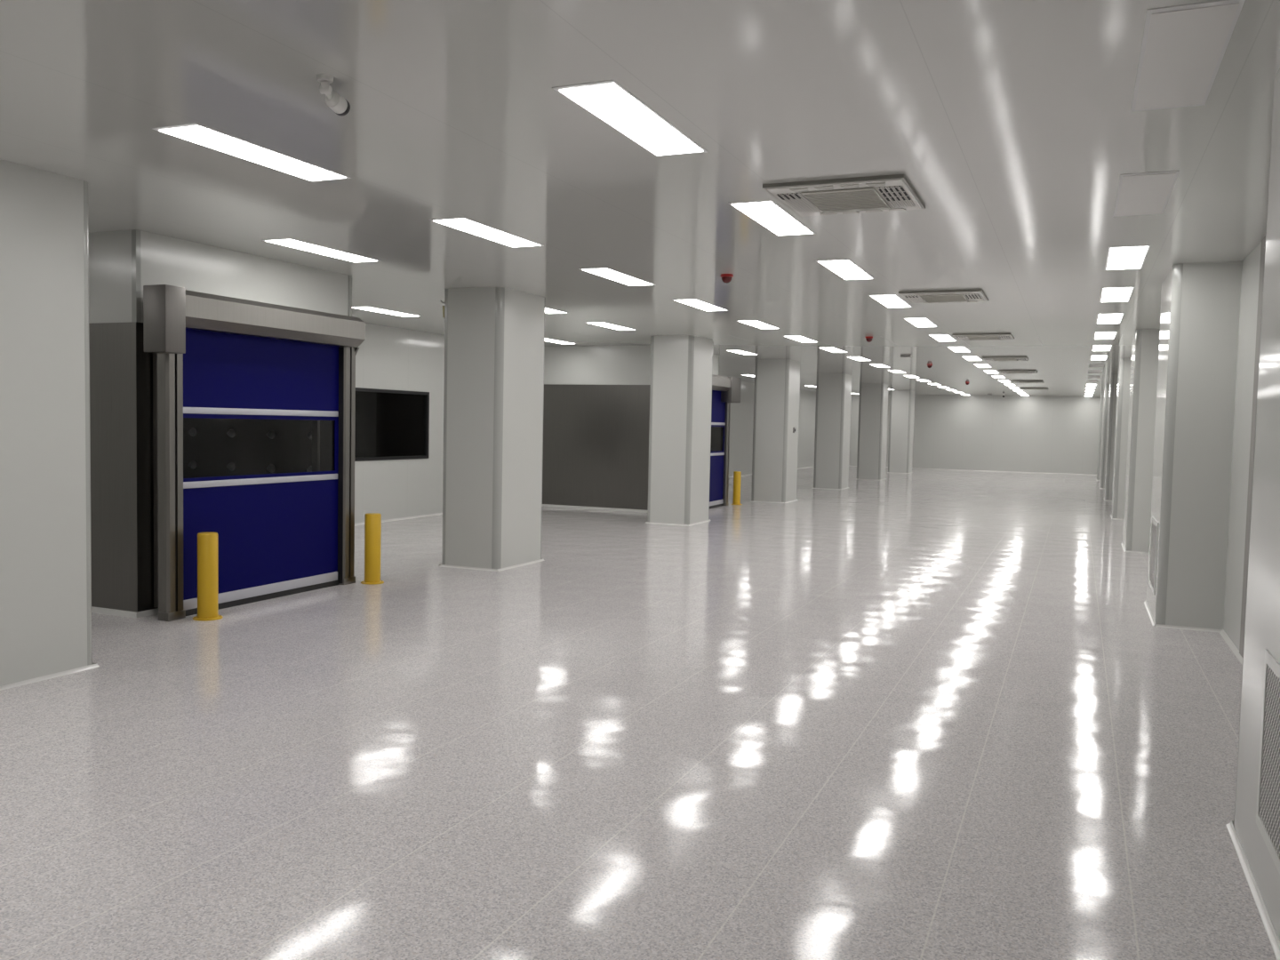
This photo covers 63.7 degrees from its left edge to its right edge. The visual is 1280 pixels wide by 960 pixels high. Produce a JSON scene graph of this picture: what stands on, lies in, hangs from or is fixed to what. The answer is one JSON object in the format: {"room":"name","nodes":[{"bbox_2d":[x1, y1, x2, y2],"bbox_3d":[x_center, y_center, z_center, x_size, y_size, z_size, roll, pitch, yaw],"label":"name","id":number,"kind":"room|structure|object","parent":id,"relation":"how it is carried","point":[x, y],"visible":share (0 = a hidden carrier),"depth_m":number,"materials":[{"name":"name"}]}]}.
{"room":"clean room","nodes":[
{"label":"clean room","id":0,"kind":"room"},
{"bbox_2d":[354,323,815,523],"bbox_3d":[-1.448,-1.200,23.269,0.100,3.177,49.750,3,3,23],"label":"wall","id":1,"kind":"structure","parent":0,"point":[391,358],"depth_m":17.59,"materials":[{"name":"white paint"}]},
{"bbox_2d":[354,387,429,461],"bbox_3d":[-4.215,-0.897,16.715,0.082,1.150,2.610,3,3,23],"label":"window","id":2,"kind":"structure","parent":1,"relation":"in","point":[390,424],"depth_m":16.98,"materials":[{"name":"black glass"}]},
{"bbox_2d":[354,465,814,525],"bbox_3d":[-1.432,0.374,23.307,0.030,0.030,49.700,3,3,23],"label":"baseboard","id":3,"kind":"structure","parent":1,"relation":"attached to","point":[436,514],"depth_m":17.60,"materials":[{"name":"white plastic"}]},
{"bbox_2d":[0,466,1276,959],"bbox_3d":[3.908,0.686,21.075,11.920,0.120,50.050,3,3,23],"label":"floor","id":4,"kind":"structure","parent":0,"point":[922,714],"depth_m":5.26,"materials":[{"name":"plastic"}]},
{"bbox_2d":[0,159,98,690],"bbox_3d":[-4.150,-0.336,6.423,0.814,3.177,1.134,3,3,23],"label":"column","id":5,"kind":"structure","parent":4,"relation":"on","point":[45,536],"depth_m":6.43,"materials":[{"name":"grey paint"}]},
{"bbox_2d":[192,532,223,620],"bbox_3d":[-3.589,0.793,8.547,0.230,0.716,0.230,3,3,23],"label":"bollard","id":6,"kind":"object","parent":4,"relation":"on","point":[207,542],"visible":1,"depth_m":8.48,"materials":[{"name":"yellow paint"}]},
{"bbox_2d":[88,229,351,618],"bbox_3d":[-5.111,-0.569,10.313,3.310,3.177,2.734,3,3,23],"label":"wall","id":7,"kind":"structure","parent":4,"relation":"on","point":[121,262],"depth_m":8.60,"materials":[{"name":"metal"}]},
{"bbox_2d":[143,284,365,621],"bbox_3d":[-3.455,-0.243,9.361,0.474,2.700,2.528,3,3,23],"label":"door","id":8,"kind":"structure","parent":7,"relation":"attached to","point":[215,356],"depth_m":9.21,"materials":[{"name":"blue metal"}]},
{"bbox_2d":[183,328,339,599],"bbox_3d":[-3.429,-0.171,9.433,0.015,2.290,2.005,3,3,23],"label":"curtain","id":9,"kind":"object","parent":8,"relation":"hanging from","point":[275,531],"depth_m":9.39,"materials":[{"name":"blue plastic"}]},
{"bbox_2d":[360,512,383,583],"bbox_3d":[-2.746,0.700,10.577,0.230,0.716,0.230,3,3,23],"label":"bollard","id":10,"kind":"object","parent":4,"relation":"on","point":[372,521],"visible":1,"depth_m":10.51,"materials":[{"name":"yellow metal"}]},
{"bbox_2d":[438,287,544,571],"bbox_3d":[-1.714,-0.597,12.146,0.814,3.177,1.124,3,3,23],"label":"column","id":11,"kind":"structure","parent":4,"relation":"on","point":[494,337],"depth_m":11.70,"materials":[{"name":"grey paint"}]},
{"bbox_2d":[440,289,445,317],"bbox_3d":[-2.254,-2.039,11.809,0.071,0.350,0.036,3,3,23],"label":"hook","id":12,"kind":"object","parent":11,"relation":"attached to","point":[444,307],"visible":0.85,"depth_m":11.79,"materials":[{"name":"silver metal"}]},
{"bbox_2d":[542,345,719,512],"bbox_3d":[-0.412,-1.073,21.354,3.310,3.177,2.854,3,3,23],"label":"wall","id":13,"kind":"structure","parent":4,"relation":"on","point":[596,405],"depth_m":20.01,"materials":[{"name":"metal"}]},
{"bbox_2d":[709,374,741,508],"bbox_3d":[1.397,-0.763,20.762,0.474,2.700,2.528,3,3,23],"label":"door","id":14,"kind":"structure","parent":13,"relation":"attached to","point":[725,390],"depth_m":21.29,"materials":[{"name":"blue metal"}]},
{"bbox_2d":[709,390,725,502],"bbox_3d":[1.367,-0.685,20.699,0.015,2.290,2.005,3,3,23],"label":"curtain","id":15,"kind":"object","parent":14,"relation":"hanging from","point":[717,444],"depth_m":21.26,"materials":[{"name":"blue plastic"}]},
{"bbox_2d":[644,335,712,526],"bbox_3d":[0.704,-0.856,17.827,0.814,3.177,1.144,3,3,23],"label":"column","id":16,"kind":"structure","parent":4,"relation":"on","point":[681,365],"depth_m":17.36,"materials":[{"name":"grey paint"}]},
{"bbox_2d":[731,471,742,504],"bbox_3d":[2.083,0.170,22.128,0.230,0.716,0.230,3,3,23],"label":"bollard","id":17,"kind":"object","parent":4,"relation":"on","point":[737,475],"visible":1,"depth_m":22.06,"materials":[{"name":"yellow metal"}]},
{"bbox_2d":[750,359,800,503],"bbox_3d":[3.100,-1.112,23.431,0.834,3.177,1.144,3,3,23],"label":"column","id":18,"kind":"structure","parent":4,"relation":"on","point":[777,381],"depth_m":22.95,"materials":[{"name":"grey paint"}]},
{"bbox_2d":[812,373,852,489],"bbox_3d":[5.399,-1.359,28.832,0.834,3.177,1.094,3,3,23],"label":"column","id":19,"kind":"structure","parent":4,"relation":"on","point":[833,390],"depth_m":28.37,"materials":[{"name":"grey paint"}]},
{"bbox_2d":[856,383,888,479],"bbox_3d":[7.785,-1.615,34.440,0.834,3.177,1.094,3,3,23],"label":"column","id":20,"kind":"structure","parent":4,"relation":"on","point":[873,405],"depth_m":33.97,"materials":[{"name":"grey paint"}]},
{"bbox_2d":[887,390,914,473],"bbox_3d":[10.172,-1.871,40.048,0.834,3.177,1.094,3,3,23],"label":"column","id":21,"kind":"structure","parent":4,"relation":"on","point":[902,402],"depth_m":39.57,"materials":[{"name":"grey paint"}]},
{"bbox_2d":[1096,392,1103,479],"bbox_3d":[17.011,-1.588,37.558,0.542,3.177,1.144,3,3,23],"label":"column","id":22,"kind":"structure","parent":4,"relation":"on","point":[1101,393],"depth_m":37.15,"materials":[{"name":"grey paint"}]},
{"bbox_2d":[1099,384,1109,488],"bbox_3d":[14.624,-1.332,31.950,0.542,3.177,1.144,3,3,23],"label":"column","id":23,"kind":"structure","parent":4,"relation":"on","point":[1107,387],"depth_m":31.54,"materials":[{"name":"grey paint"}]},
{"bbox_2d":[1103,374,1117,501],"bbox_3d":[12.238,-1.076,26.342,0.542,3.177,1.144,3,3,23],"label":"column","id":24,"kind":"structure","parent":4,"relation":"on","point":[1113,381],"depth_m":25.93,"materials":[{"name":"grey paint"}]},
{"bbox_2d":[1110,358,1131,519],"bbox_3d":[9.851,-0.820,20.734,0.542,3.177,1.144,3,3,23],"label":"column","id":25,"kind":"structure","parent":4,"relation":"on","point":[1124,375],"depth_m":20.31,"materials":[{"name":"grey paint"}]},
{"bbox_2d":[1120,328,1159,553],"bbox_3d":[7.484,-0.566,15.172,0.542,3.177,1.244,3,3,23],"label":"column","id":26,"kind":"structure","parent":4,"relation":"on","point":[1145,348],"depth_m":14.68,"materials":[{"name":"grey paint"}]},
{"bbox_2d":[1144,261,1241,631],"bbox_3d":[5.097,-0.310,9.565,0.542,3.177,1.444,3,3,23],"label":"column","id":27,"kind":"structure","parent":4,"relation":"on","point":[1200,302],"depth_m":8.93,"materials":[{"name":"grey paint"}]},
{"bbox_2d":[1148,516,1158,595],"bbox_3d":[4.823,0.698,9.673,0.008,0.660,0.800,3,3,23],"label":"grille","id":28,"kind":"object","parent":27,"relation":"attached to","point":[1154,538],"visible":1,"depth_m":9.63,"materials":[{"name":"grey metal"}]},
{"bbox_2d":[1225,67,1279,959],"bbox_3d":[2.521,-0.035,3.532,0.557,3.177,1.714,3,3,23],"label":"column","id":29,"kind":"structure","parent":4,"relation":"on","point":[1262,611],"depth_m":4.05,"materials":[{"name":"grey paint"}]},
{"bbox_2d":[1256,648,1279,874],"bbox_3d":[2.185,0.979,3.515,0.008,0.660,0.770,3,3,23],"label":"grille","id":30,"kind":"object","parent":29,"relation":"attached to","point":[1268,810],"visible":1,"depth_m":3.68,"materials":[{"name":"grey metal"}]},
{"bbox_2d":[0,0,1279,396],"bbox_3d":[3.978,-2.606,20.895,11.920,0.120,50.050,3,3,23],"label":"ceiling","id":31,"kind":"structure","parent":0,"point":[1013,125],"depth_m":5.64,"materials":[{"name":"white paint"}]},
{"bbox_2d":[151,122,351,182],"bbox_3d":[-2.170,-1.852,5.882,0.300,0.006,1.240,3,3,23],"label":"recessed light","id":32,"kind":"object","parent":31,"relation":"in","point":[194,132],"visible":1,"depth_m":5.78,"materials":[{"name":"white plastic"}]},
{"bbox_2d":[262,238,381,262],"bbox_3d":[-2.827,-2.049,9.225,0.300,0.006,1.240,3,3,23],"label":"recessed light","id":33,"kind":"object","parent":31,"relation":"in","point":[286,242],"visible":1,"depth_m":9.15,"materials":[{"name":"white plastic"}]},
{"bbox_2d":[316,73,350,116],"bbox_3d":[-1.366,-1.705,4.569,0.078,0.122,0.210,2,3,9],"label":"security camera","id":34,"kind":"object","parent":31,"relation":"attached to","point":[338,104],"visible":1,"depth_m":4.55,"materials":[{"name":"white plastic"}]},
{"bbox_2d":[352,306,421,316],"bbox_3d":[-3.538,-2.346,14.365,0.300,0.006,1.240,3,3,23],"label":"recessed light","id":35,"kind":"object","parent":31,"relation":"in","point":[369,308],"visible":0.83,"depth_m":14.30,"materials":[{"name":"white plastic"}]},
{"bbox_2d":[429,216,543,247],"bbox_3d":[-1.192,-1.957,8.180,0.300,0.006,1.240,3,3,23],"label":"recessed light","id":36,"kind":"object","parent":31,"relation":"in","point":[463,224],"visible":1,"depth_m":8.10,"materials":[{"name":"white plastic"}]},
{"bbox_2d":[544,307,566,313],"bbox_3d":[-1.353,-2.252,13.505,0.300,0.006,1.240,3,3,23],"label":"recessed light","id":37,"kind":"object","parent":31,"relation":"in","point":[547,310],"visible":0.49,"depth_m":13.83,"materials":[{"name":"white plastic"}]},
{"bbox_2d":[544,337,575,343],"bbox_3d":[-1.582,-2.556,18.962,0.300,0.006,1.240,3,3,23],"label":"recessed light","id":38,"kind":"object","parent":31,"relation":"in","point":[546,340],"visible":0.76,"depth_m":19.03,"materials":[{"name":"white plastic"}]},
{"bbox_2d":[587,321,634,330],"bbox_3d":[-0.434,-2.359,15.817,0.300,0.006,1.240,3,3,23],"label":"recessed light","id":39,"kind":"object","parent":31,"relation":"in","point":[600,324],"visible":1,"depth_m":15.71,"materials":[{"name":"white plastic"}]},
{"bbox_2d":[578,267,655,286],"bbox_3d":[-0.214,-2.062,10.479,0.300,0.006,1.240,3,3,23],"label":"recessed light","id":40,"kind":"object","parent":31,"relation":"in","point":[604,272],"visible":1,"depth_m":10.41,"materials":[{"name":"white plastic"}]},
{"bbox_2d":[552,80,707,156],"bbox_3d":[-0.011,-1.762,5.090,0.300,0.006,1.240,3,3,23],"label":"recessed light","id":41,"kind":"object","parent":31,"relation":"in","point":[608,101],"visible":1,"depth_m":4.98,"materials":[{"name":"white plastic"}]},
{"bbox_2d":[672,298,727,311],"bbox_3d":[0.765,-2.167,12.777,0.300,0.006,1.240,3,3,23],"label":"recessed light","id":42,"kind":"object","parent":31,"relation":"in","point":[693,302],"visible":1,"depth_m":12.72,"materials":[{"name":"white plastic"}]},
{"bbox_2d":[720,273,733,283],"bbox_3d":[0.856,-1.982,10.151,0.124,0.085,0.124,3,3,23],"label":"fire alarm","id":43,"kind":"object","parent":31,"relation":"attached to","point":[726,278],"visible":1,"depth_m":10.11,"materials":[{"name":"red plastic"}]},
{"bbox_2d":[726,350,756,354],"bbox_3d":[2.073,-2.582,20.864,0.300,0.006,1.240,3,3,23],"label":"recessed light","id":44,"kind":"object","parent":31,"relation":"in","point":[734,351],"visible":1,"depth_m":20.78,"materials":[{"name":"white plastic"}]},
{"bbox_2d":[737,320,780,328],"bbox_3d":[1.743,-2.272,15.075,0.300,0.006,1.240,3,3,23],"label":"recessed light","id":45,"kind":"object","parent":31,"relation":"in","point":[756,324],"visible":1,"depth_m":15.03,"materials":[{"name":"white plastic"}]},
{"bbox_2d":[728,200,815,236],"bbox_3d":[0.968,-1.867,7.388,0.300,0.006,1.240,3,3,23],"label":"recessed light","id":46,"kind":"object","parent":31,"relation":"in","point":[767,213],"visible":1,"depth_m":7.30,"materials":[{"name":"white plastic"}]},
{"bbox_2d":[784,336,818,342],"bbox_3d":[2.721,-2.377,17.373,0.300,0.006,1.240,3,3,23],"label":"recessed light","id":47,"kind":"object","parent":31,"relation":"in","point":[801,339],"visible":1,"depth_m":17.33,"materials":[{"name":"white plastic"}]},
{"bbox_2d":[819,347,846,352],"bbox_3d":[3.699,-2.482,19.672,0.300,0.006,1.240,3,3,23],"label":"recessed light","id":48,"kind":"object","parent":31,"relation":"in","point":[831,349],"visible":1,"depth_m":19.58,"materials":[{"name":"white plastic"}]},
{"bbox_2d":[762,174,925,216],"bbox_3d":[1.323,-1.797,6.578,0.850,0.042,0.910,3,3,23],"label":"air conditioner","id":49,"kind":"object","parent":31,"relation":"attached to","point":[883,193],"visible":1,"depth_m":6.43,"materials":[{"name":"white plastic"}]},
{"bbox_2d":[800,187,891,213],"bbox_3d":[1.329,-1.784,6.592,0.450,0.014,0.630,3,3,23],"label":"grille","id":50,"kind":"object","parent":49,"relation":"attached to","point":[856,199],"depth_m":6.54,"materials":[{"name":"grey metal"}]},
{"bbox_2d":[816,259,874,279],"bbox_3d":[1.946,-1.972,9.686,0.300,0.006,1.240,3,3,23],"label":"recessed light","id":51,"kind":"object","parent":31,"relation":"in","point":[846,269],"visible":1,"depth_m":9.62,"materials":[{"name":"white plastic"}]},
{"bbox_2d":[846,356,871,360],"bbox_3d":[4.677,-2.587,21.970,0.300,0.006,1.240,3,3,23],"label":"recessed light","id":52,"kind":"object","parent":31,"relation":"in","point":[858,358],"visible":1,"depth_m":21.89,"materials":[{"name":"white plastic"}]},
{"bbox_2d":[848,357,870,360],"bbox_3d":[4.677,-2.587,21.970,0.269,0.006,1.170,3,3,23],"label":"diffuser","id":53,"kind":"object","parent":52,"relation":"attached to","point":[855,358],"depth_m":21.93,"materials":[{"name":"white plastic"}]},
{"bbox_2d":[865,336,872,342],"bbox_3d":[3.718,-2.279,16.697,0.124,0.085,0.124,3,3,23],"label":"fire alarm","id":54,"kind":"object","parent":31,"relation":"attached to","point":[868,339],"visible":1,"depth_m":16.66,"materials":[{"name":"red plastic"}]},
{"bbox_2d":[870,364,888,367],"bbox_3d":[5.656,-2.691,24.268,0.300,0.006,1.240,3,3,23],"label":"recessed light","id":55,"kind":"object","parent":31,"relation":"in","point":[876,365],"visible":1,"depth_m":24.20,"materials":[{"name":"white plastic"}]},
{"bbox_2d":[868,294,911,307],"bbox_3d":[2.924,-2.077,11.985,0.300,0.006,1.240,3,3,23],"label":"recessed light","id":56,"kind":"object","parent":31,"relation":"in","point":[888,300],"visible":1,"depth_m":11.91,"materials":[{"name":"white plastic"}]},
{"bbox_2d":[887,369,906,373],"bbox_3d":[6.634,-2.796,26.567,0.300,0.006,1.240,3,3,23],"label":"recessed light","id":57,"kind":"object","parent":31,"relation":"in","point":[892,371],"visible":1,"depth_m":26.33,"materials":[{"name":"white plastic"}]},
{"bbox_2d":[889,370,905,373],"bbox_3d":[6.634,-2.796,26.567,0.269,0.006,1.170,3,3,23],"label":"diffuser","id":58,"kind":"object","parent":57,"relation":"attached to","point":[896,372],"depth_m":26.67,"materials":[{"name":"white plastic"}]},
{"bbox_2d":[903,375,919,377],"bbox_3d":[7.612,-2.901,28.865,0.300,0.006,1.240,3,3,23],"label":"recessed light","id":59,"kind":"object","parent":31,"relation":"in","point":[908,376],"visible":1,"depth_m":28.77,"materials":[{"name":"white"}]},
{"bbox_2d":[904,317,937,327],"bbox_3d":[3.902,-2.182,14.283,0.300,0.006,1.240,3,3,23],"label":"recessed light","id":60,"kind":"object","parent":31,"relation":"in","point":[923,322],"visible":1,"depth_m":14.21,"materials":[{"name":"white plastic"}]},
{"bbox_2d":[928,334,956,341],"bbox_3d":[4.880,-2.287,16.581,0.300,0.006,1.240,3,3,23],"label":"recessed light","id":61,"kind":"object","parent":31,"relation":"in","point":[938,337],"visible":1,"depth_m":16.46,"materials":[{"name":"white plastic"}]},
{"bbox_2d":[898,288,988,303],"bbox_3d":[3.361,-2.016,11.367,0.850,0.042,0.910,3,3,23],"label":"air conditioner","id":62,"kind":"object","parent":31,"relation":"attached to","point":[972,295],"visible":1,"depth_m":11.17,"materials":[{"name":"grey"}]},
{"bbox_2d":[920,294,967,303],"bbox_3d":[3.367,-2.003,11.382,0.450,0.014,0.630,3,3,23],"label":"grille","id":63,"kind":"object","parent":62,"relation":"attached to","point":[926,298],"depth_m":11.31,"materials":[{"name":"grey"}]},
{"bbox_2d":[947,346,970,351],"bbox_3d":[5.859,-2.392,18.880,0.300,0.006,1.240,3,3,23],"label":"recessed light","id":64,"kind":"object","parent":31,"relation":"in","point":[954,348],"visible":1,"depth_m":18.73,"materials":[{"name":"white plastic"}]},
{"bbox_2d":[961,356,982,360],"bbox_3d":[6.837,-2.497,21.178,0.300,0.006,1.240,3,3,23],"label":"recessed light","id":65,"kind":"object","parent":31,"relation":"in","point":[968,358],"visible":1,"depth_m":21.15,"materials":[{"name":"white plastic"}]},
{"bbox_2d":[974,364,991,367],"bbox_3d":[7.815,-2.602,23.476,0.300,0.006,1.240,3,3,23],"label":"recessed light","id":66,"kind":"object","parent":31,"relation":"in","point":[977,365],"visible":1,"depth_m":23.38,"materials":[{"name":"white plastic"}]},
{"bbox_2d":[952,333,1014,340],"bbox_3d":[5.377,-2.232,16.102,0.850,0.042,0.910,3,3,23],"label":"air conditioner","id":67,"kind":"object","parent":31,"relation":"attached to","point":[959,336],"visible":1,"depth_m":15.87,"materials":[{"name":"grey metal"}]},
{"bbox_2d":[967,336,999,340],"bbox_3d":[5.382,-2.219,16.116,0.450,0.014,0.630,3,3,23],"label":"grille","id":68,"kind":"object","parent":67,"relation":"attached to","point":[969,338],"depth_m":16.04,"materials":[{"name":"grey metal"}]},
{"bbox_2d":[984,370,999,373],"bbox_3d":[8.793,-2.707,25.774,0.300,0.006,1.240,3,3,23],"label":"recessed light","id":69,"kind":"object","parent":31,"relation":"in","point":[987,372],"visible":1,"depth_m":25.78,"materials":[{"name":"white plastic"}]},
{"bbox_2d":[981,356,1028,360],"bbox_3d":[7.411,-2.450,20.882,0.850,0.042,0.910,3,3,23],"label":"air conditioner","id":70,"kind":"object","parent":31,"relation":"attached to","point":[986,358],"visible":1,"depth_m":20.61,"materials":[{"name":"grey"}]},
{"bbox_2d":[992,358,1017,360],"bbox_3d":[7.417,-2.437,20.897,0.450,0.014,0.630,3,3,23],"label":"grille","id":71,"kind":"object","parent":70,"relation":"attached to","point":[994,359],"depth_m":20.71,"materials":[{"name":"grey metal"}]},
{"bbox_2d":[998,369,1037,373],"bbox_3d":[9.289,-2.652,25.295,0.850,0.042,0.910,3,3,23],"label":"air conditioner","id":72,"kind":"object","parent":31,"relation":"attached to","point":[1000,371],"visible":1,"depth_m":24.99,"materials":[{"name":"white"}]},
{"bbox_2d":[1008,371,1028,373],"bbox_3d":[9.295,-2.639,25.309,0.450,0.014,0.630,3,3,23],"label":"grille","id":73,"kind":"object","parent":72,"relation":"attached to","point":[1008,372],"depth_m":25.15,"materials":[{"name":"grey metal"}]},
{"bbox_2d":[1011,380,1043,383],"bbox_3d":[11.383,-2.876,30.213,0.850,0.042,0.910,3,3,23],"label":"air conditioner","id":74,"kind":"object","parent":31,"relation":"attached to","point":[1014,381],"visible":1,"depth_m":29.92,"materials":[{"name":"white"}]},
{"bbox_2d":[1020,387,1048,390],"bbox_3d":[13.398,-3.092,34.948,0.850,0.042,0.910,3,3,23],"label":"air conditioner","id":75,"kind":"object","parent":31,"relation":"attached to","point":[1033,388],"visible":1,"depth_m":34.63,"materials":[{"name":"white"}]},
{"bbox_2d":[1088,369,1102,373],"bbox_3d":[10.959,-2.607,24.796,0.300,0.006,1.240,3,3,23],"label":"recessed light","id":76,"kind":"object","parent":31,"relation":"in","point":[1089,371],"visible":1,"depth_m":24.59,"materials":[{"name":"white"}]},
{"bbox_2d":[1088,370,1101,373],"bbox_3d":[10.959,-2.607,24.796,0.269,0.006,1.170,3,3,23],"label":"diffuser","id":77,"kind":"object","parent":76,"relation":"attached to","point":[1090,372],"depth_m":24.84,"materials":[{"name":"white"}]},
{"bbox_2d":[1088,363,1104,367],"bbox_3d":[9.981,-2.502,22.498,0.300,0.006,1.240,3,3,23],"label":"recessed light","id":78,"kind":"object","parent":31,"relation":"in","point":[1090,364],"visible":1,"depth_m":22.36,"materials":[{"name":"white"}]},
{"bbox_2d":[1089,355,1107,359],"bbox_3d":[9.002,-2.397,20.200,0.300,0.006,1.240,3,3,23],"label":"recessed light","id":79,"kind":"object","parent":31,"relation":"in","point":[1092,357],"visible":1,"depth_m":20.14,"materials":[{"name":"white plastic"}]},
{"bbox_2d":[1091,344,1111,351],"bbox_3d":[8.024,-2.292,17.901,0.300,0.006,1.240,3,3,23],"label":"recessed light","id":80,"kind":"object","parent":31,"relation":"in","point":[1095,348],"visible":1,"depth_m":17.82,"materials":[{"name":"white plastic"}]},
{"bbox_2d":[1093,331,1117,339],"bbox_3d":[7.046,-2.187,15.603,0.300,0.006,1.240,3,3,23],"label":"recessed light","id":81,"kind":"object","parent":31,"relation":"in","point":[1098,335],"visible":1,"depth_m":15.53,"materials":[{"name":"white plastic"}]},
{"bbox_2d":[1096,312,1124,323],"bbox_3d":[6.068,-2.082,13.305,0.300,0.006,1.240,3,3,23],"label":"recessed light","id":82,"kind":"object","parent":31,"relation":"in","point":[1101,318],"visible":1,"depth_m":13.24,"materials":[{"name":"white plastic"}]},
{"bbox_2d":[1099,287,1134,302],"bbox_3d":[5.090,-1.977,11.007,0.300,0.006,1.240,3,3,23],"label":"recessed light","id":83,"kind":"object","parent":31,"relation":"in","point":[1108,294],"visible":1,"depth_m":10.94,"materials":[{"name":"white plastic"}]},
{"bbox_2d":[1104,245,1150,270],"bbox_3d":[4.112,-1.873,8.708,0.300,0.006,1.240,3,3,23],"label":"recessed light","id":84,"kind":"object","parent":31,"relation":"in","point":[1118,257],"visible":1,"depth_m":8.63,"materials":[{"name":"white plastic"}]},
{"bbox_2d":[1113,170,1179,216],"bbox_3d":[3.133,-1.768,6.410,0.300,0.006,1.240,3,3,23],"label":"recessed light","id":85,"kind":"object","parent":31,"relation":"in","point":[1145,193],"visible":1,"depth_m":6.31,"materials":[{"name":"white plastic"}]},
{"bbox_2d":[1130,0,1245,111],"bbox_3d":[2.155,-1.663,4.112,0.300,0.006,1.240,3,3,23],"label":"ceiling panel","id":86,"kind":"object","parent":31,"relation":"in","point":[1184,47],"visible":1,"depth_m":3.98,"materials":[{"name":"white plastic"}]},
{"bbox_2d":[848,394,1100,474],"bbox_3d":[13.695,-2.006,43.899,11.820,3.177,0.100,3,3,23],"label":"wall","id":87,"kind":"structure","parent":0,"point":[995,433],"depth_m":43.19,"materials":[{"name":"white paint"}]},
{"bbox_2d":[848,465,1096,475],"bbox_3d":[13.636,-0.433,43.925,11.520,0.030,0.030,3,3,23],"label":"baseboard","id":88,"kind":"structure","parent":87,"relation":"attached to","point":[849,466],"depth_m":43.26,"materials":[{"name":"white plastic"}]},
{"bbox_2d":[1223,241,1261,649],"bbox_3d":[9.334,-0.720,18.701,0.100,3.177,49.750,3,3,23],"label":"wall","id":89,"kind":"structure","parent":0,"point":[1250,279],"depth_m":8.32,"materials":[{"name":"white paint"}]},
{"bbox_2d":[1218,628,1242,664],"bbox_3d":[9.231,0.850,18.790,0.030,0.030,49.700,3,3,23],"label":"baseboard","id":90,"kind":"structure","parent":89,"relation":"attached to","point":[1230,644],"depth_m":8.28,"materials":[{"name":"white plastic"}]},
{"bbox_2d":[1239,236,1265,658],"bbox_3d":[4.477,-0.206,7.424,0.006,3.177,0.970,3,3,23],"label":"trim","id":91,"kind":"structure","parent":89,"relation":"attached to","point":[1263,241],"depth_m":7.77,"materials":[{"name":"grey metal"}]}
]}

